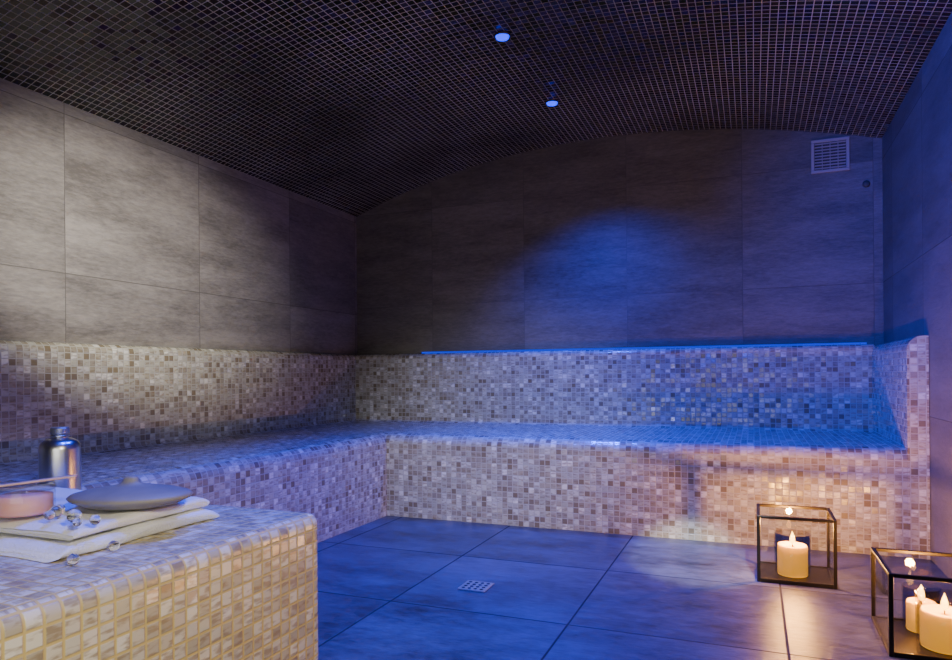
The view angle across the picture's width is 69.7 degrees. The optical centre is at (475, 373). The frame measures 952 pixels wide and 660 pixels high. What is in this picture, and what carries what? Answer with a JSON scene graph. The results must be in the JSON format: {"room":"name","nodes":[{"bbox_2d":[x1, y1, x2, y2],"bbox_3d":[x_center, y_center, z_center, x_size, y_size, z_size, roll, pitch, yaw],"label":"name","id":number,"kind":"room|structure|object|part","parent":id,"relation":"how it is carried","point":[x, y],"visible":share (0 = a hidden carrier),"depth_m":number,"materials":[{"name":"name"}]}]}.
{"room":"spa","nodes":[
{"label":"spa","id":0,"kind":"room"},
{"bbox_2d":[0,78,356,354],"bbox_3d":[-1.707,-0.168,2.480,0.001,1.802,4.752,0,0,22],"label":"wall","id":1,"kind":"structure","parent":0,"point":[111,233],"depth_m":3.08,"materials":[{"name":"tile"}]},
{"bbox_2d":[0,0,951,216],"bbox_3d":[-0.264,-1.236,1.890,3.133,0.311,4.752,0,0,22],"label":"ceiling","id":2,"kind":"structure","parent":0,"point":[351,107],"depth_m":2.91,"materials":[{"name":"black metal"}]},
{"bbox_2d":[494,31,510,40],"bbox_3d":[0.108,-1.385,2.811,0.072,0.017,0.072,0,0,22],"label":"ceiling spotlight","id":3,"kind":"object","parent":2,"relation":"attached to","point":[501,35],"depth_m":2.79,"materials":[{"name":"glass"}]},
{"bbox_2d":[545,99,558,105],"bbox_3d":[0.390,-1.387,3.505,0.072,0.017,0.072,0,0,22],"label":"ceiling spotlight","id":4,"kind":"object","parent":2,"relation":"attached to","point":[552,102],"depth_m":3.49,"materials":[{"name":"glass"}]},
{"bbox_2d":[356,129,883,354],"bbox_3d":[0.638,-0.342,4.092,3.133,2.114,0.001,0,0,22],"label":"wall","id":5,"kind":"structure","parent":0,"point":[703,237],"depth_m":3.98,"materials":[{"name":"tile"}]},
{"bbox_2d":[811,136,849,173],"bbox_3d":[1.858,-1.147,3.584,0.180,0.176,0.016,0,0,22],"label":"air vent","id":6,"kind":"object","parent":5,"relation":"in","point":[829,155],"visible":1,"depth_m":3.58,"materials":[{"name":"plastic"}]},
{"bbox_3d":[1.782,-1.146,3.615,0.016,0.144,0.016,0,0,22],"label":"frame","id":7,"kind":"part","parent":6,"relation":"part of","materials":[{"name":"plastic"}]},
{"bbox_3d":[1.857,-1.227,3.584,0.180,0.016,0.016,0,0,22],"label":"frame","id":8,"kind":"part","parent":6,"relation":"part of","materials":[{"name":"plastic"}]},
{"bbox_3d":[1.859,-1.067,3.584,0.180,0.016,0.016,0,0,22],"label":"frame","id":9,"kind":"part","parent":6,"relation":"part of","materials":[{"name":"plastic"}]},
{"bbox_3d":[1.934,-1.147,3.553,0.016,0.144,0.016,0,0,22],"label":"frame","id":10,"kind":"part","parent":6,"relation":"part of","materials":[{"name":"plastic"}]},
{"bbox_2d":[862,180,869,186],"bbox_3d":[2.013,-0.981,3.523,0.035,0.035,0.014,0,0,22],"label":"sensor","id":11,"kind":"object","parent":5,"relation":"attached to","point":[866,183],"visible":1,"depth_m":3.52,"materials":[{"name":"black plastic"}]},
{"bbox_2d":[317,516,951,659],"bbox_3d":[-0.248,0.722,1.890,3.133,0.001,4.752,0,0,22],"label":"floor","id":12,"kind":"structure","parent":0,"point":[388,585],"depth_m":2.19,"materials":[{"name":"tile"}]},
{"bbox_2d":[0,335,929,659],"bbox_3d":[-0.249,0.317,1.896,3.131,0.896,4.736,0,0,22],"label":"tiled bench","id":13,"kind":"object","parent":12,"relation":"on","point":[292,452],"visible":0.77,"depth_m":2.96,"materials":[{"name":"tile"}]},
{"bbox_2d":[38,427,81,489],"bbox_3d":[-1.041,0.221,1.710,0.092,0.176,0.092,0,0,22],"label":"bottle","id":14,"kind":"object","parent":13,"relation":"on","point":[60,454],"visible":0.88,"depth_m":1.68,"materials":[{"name":"metal"}]},
{"bbox_2d":[44,504,119,564],"bbox_3d":[-0.701,0.269,1.167,0.177,0.075,0.112,0,0,22],"label":"beads","id":15,"kind":"object","parent":13,"relation":"on","point":[74,516],"visible":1,"depth_m":1.17},
{"bbox_2d":[0,508,219,562],"bbox_3d":[-0.846,0.294,1.366,0.519,0.027,0.370,0,0,22],"label":"folded towel","id":16,"kind":"object","parent":13,"relation":"on","point":[40,549],"visible":0.3,"depth_m":1.19,"materials":[{"name":"white fabric"}]},
{"bbox_2d":[0,486,208,540],"bbox_3d":[-0.847,0.269,1.384,0.499,0.024,0.323,0,0,22],"label":"folded towel","id":17,"kind":"object","parent":16,"relation":"on","point":[60,528],"visible":0.41,"depth_m":1.24,"materials":[{"name":"white fabric"}]},
{"bbox_2d":[0,482,55,517],"bbox_3d":[-0.827,0.231,1.250,0.102,0.052,0.102,0,0,22],"label":"jar","id":18,"kind":"object","parent":17,"relation":"on","point":[23,503],"visible":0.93,"depth_m":1.22,"materials":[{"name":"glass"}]},
{"bbox_2d":[0,474,77,486],"bbox_3d":[-0.812,0.197,1.256,0.136,0.016,0.019,0,0,-23],"label":"wooden spatula","id":19,"kind":"object","parent":18,"relation":"on","point":[74,475],"visible":1,"depth_m":1.25,"materials":[{"name":"brown wood"}]},
{"bbox_2d":[66,475,192,510],"bbox_3d":[-0.664,0.226,1.316,0.230,0.061,0.170,0,0,0],"label":"stone","id":20,"kind":"object","parent":17,"relation":"on","point":[131,493],"visible":1,"depth_m":1.26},
{"bbox_2d":[422,342,866,353],"bbox_3d":[0.816,-0.146,3.936,2.513,0.011,0.011,0,0,22],"label":"led strip","id":21,"kind":"object","parent":13,"relation":"on","point":[857,343],"visible":0.93,"depth_m":3.84,"materials":[{"name":"blue plastic"}]},
{"bbox_3d":[1.876,0.278,3.064,0.072,0.853,0.973,0,0,22],"label":"bench backrest","id":22,"kind":"part","parent":13,"relation":"part of","materials":[{"name":"tile"}]},
{"bbox_2d":[457,580,493,591],"bbox_3d":[0.000,0.717,2.310,0.098,0.004,0.098,0,0,22],"label":"floor drain","id":23,"kind":"object","parent":12,"relation":"on","point":[477,586],"visible":1,"depth_m":2.30,"materials":[{"name":"metal"}]},
{"bbox_2d":[756,503,837,588],"bbox_3d":[1.122,0.597,2.406,0.245,0.227,0.234,0,0,22],"label":"candle lantern","id":24,"kind":"object","parent":12,"relation":"on","point":[791,567],"visible":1,"depth_m":2.35,"materials":[{"name":"black metal"}]},
{"bbox_3d":[1.012,0.489,2.450,0.011,0.009,0.212,0,0,22],"label":"rail","id":25,"kind":"part","parent":24,"relation":"part of","materials":[{"name":"black metal"}]},
{"bbox_3d":[0.971,0.599,2.347,0.011,0.227,0.011,0,0,22],"label":"post","id":26,"kind":"part","parent":24,"relation":"part of","materials":[{"name":"black metal"}]},
{"bbox_2d":[777,541,807,577],"bbox_3d":[1.110,0.650,2.396,0.098,0.104,0.098,0,0,22],"label":"candle","id":27,"kind":"object","parent":24,"relation":"on","point":[792,556],"depth_m":2.36,"materials":[{"name":"wax"}]},
{"bbox_3d":[1.163,0.488,2.510,0.223,0.009,0.011,0,0,22],"label":"rail","id":28,"kind":"part","parent":24,"relation":"part of","materials":[{"name":"black metal"}]},
{"bbox_3d":[1.165,0.704,2.510,0.223,0.013,0.011,0,0,22],"label":"rail","id":29,"kind":"part","parent":24,"relation":"part of","materials":[{"name":"black metal"}]},
{"bbox_3d":[1.079,0.489,2.303,0.223,0.009,0.011,0,0,22],"label":"rail","id":30,"kind":"part","parent":24,"relation":"part of","materials":[{"name":"black metal"}]},
{"bbox_3d":[1.123,0.706,2.406,0.223,0.006,0.212,0,0,22],"label":"plate","id":31,"kind":"part","parent":24,"relation":"part of","materials":[{"name":"black metal"}]},
{"bbox_3d":[1.081,0.705,2.303,0.223,0.013,0.011,0,0,22],"label":"rail","id":32,"kind":"part","parent":24,"relation":"part of","materials":[{"name":"black metal"}]},
{"bbox_3d":[1.272,0.596,2.466,0.011,0.227,0.011,0,0,22],"label":"post","id":33,"kind":"part","parent":24,"relation":"part of","materials":[{"name":"black metal"}]},
{"bbox_3d":[1.231,0.704,2.362,0.011,0.013,0.212,0,0,22],"label":"rail","id":34,"kind":"part","parent":24,"relation":"part of","materials":[{"name":"black metal"}]},
{"bbox_3d":[1.229,0.488,2.362,0.011,0.009,0.212,0,0,22],"label":"rail","id":35,"kind":"part","parent":24,"relation":"part of","materials":[{"name":"black metal"}]},
{"bbox_3d":[1.188,0.597,2.259,0.011,0.227,0.011,0,0,22],"label":"post","id":36,"kind":"part","parent":24,"relation":"part of","materials":[{"name":"black metal"}]},
{"bbox_2d":[871,547,951,659],"bbox_3d":[1.221,0.606,1.799,0.277,0.209,0.284,0,0,22],"label":"candle lantern","id":37,"kind":"object","parent":12,"relation":"on","point":[925,633],"visible":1,"depth_m":1.76,"materials":[{"name":"black metal"}]},
{"bbox_3d":[1.149,0.606,1.976,0.011,0.209,0.011,0,0,22],"label":"post","id":38,"kind":"part","parent":37,"relation":"part of","materials":[{"name":"black metal"}]},
{"bbox_3d":[1.098,0.705,1.849,0.011,0.013,0.263,0,0,22],"label":"rail","id":39,"kind":"part","parent":37,"relation":"part of","materials":[{"name":"black metal"}]},
{"bbox_3d":[1.097,0.507,1.849,0.011,0.009,0.263,0,0,22],"label":"rail","id":40,"kind":"part","parent":37,"relation":"part of","materials":[{"name":"black metal"}]},
{"bbox_3d":[1.046,0.607,1.722,0.011,0.209,0.011,0,0,22],"label":"post","id":41,"kind":"part","parent":37,"relation":"part of","materials":[{"name":"black metal"}]},
{"bbox_3d":[1.273,0.703,1.925,0.256,0.013,0.011,0,0,22],"label":"rail","id":42,"kind":"part","parent":37,"relation":"part of","materials":[{"name":"black metal"}]},
{"bbox_3d":[1.272,0.505,1.925,0.256,0.009,0.011,0,0,22],"label":"rail","id":43,"kind":"part","parent":37,"relation":"part of","materials":[{"name":"black metal"}]},
{"bbox_3d":[1.222,0.705,1.799,0.256,0.006,0.263,0,0,22],"label":"plate","id":44,"kind":"part","parent":37,"relation":"part of","materials":[{"name":"black metal"}]},
{"bbox_2d":[906,597,935,633],"bbox_3d":[1.219,0.661,1.869,0.072,0.079,0.072,0,0,22],"label":"candle","id":45,"kind":"object","parent":37,"relation":"on","point":[913,604],"depth_m":1.86,"materials":[{"name":"wax"}]},
{"bbox_3d":[1.169,0.506,1.672,0.256,0.009,0.011,0,0,22],"label":"rail","id":46,"kind":"part","parent":37,"relation":"part of","materials":[{"name":"black metal"}]},
{"bbox_3d":[1.170,0.704,1.672,0.256,0.013,0.011,0,0,22],"label":"rail","id":47,"kind":"part","parent":37,"relation":"part of","materials":[{"name":"black metal"}]},
{"bbox_2d":[920,604,951,654],"bbox_3d":[1.202,0.654,1.752,0.108,0.094,0.108,0,0,22],"label":"candle","id":48,"kind":"object","parent":37,"relation":"on","point":[935,619],"depth_m":1.73,"materials":[{"name":"wax"}]},
{"bbox_2d":[882,12,951,577],"bbox_3d":[1.196,-0.246,1.301,0.001,1.912,4.752,0,0,22],"label":"wall","id":49,"kind":"structure","parent":0,"point":[917,142],"depth_m":2.57,"materials":[{"name":"tile"}]}
]}

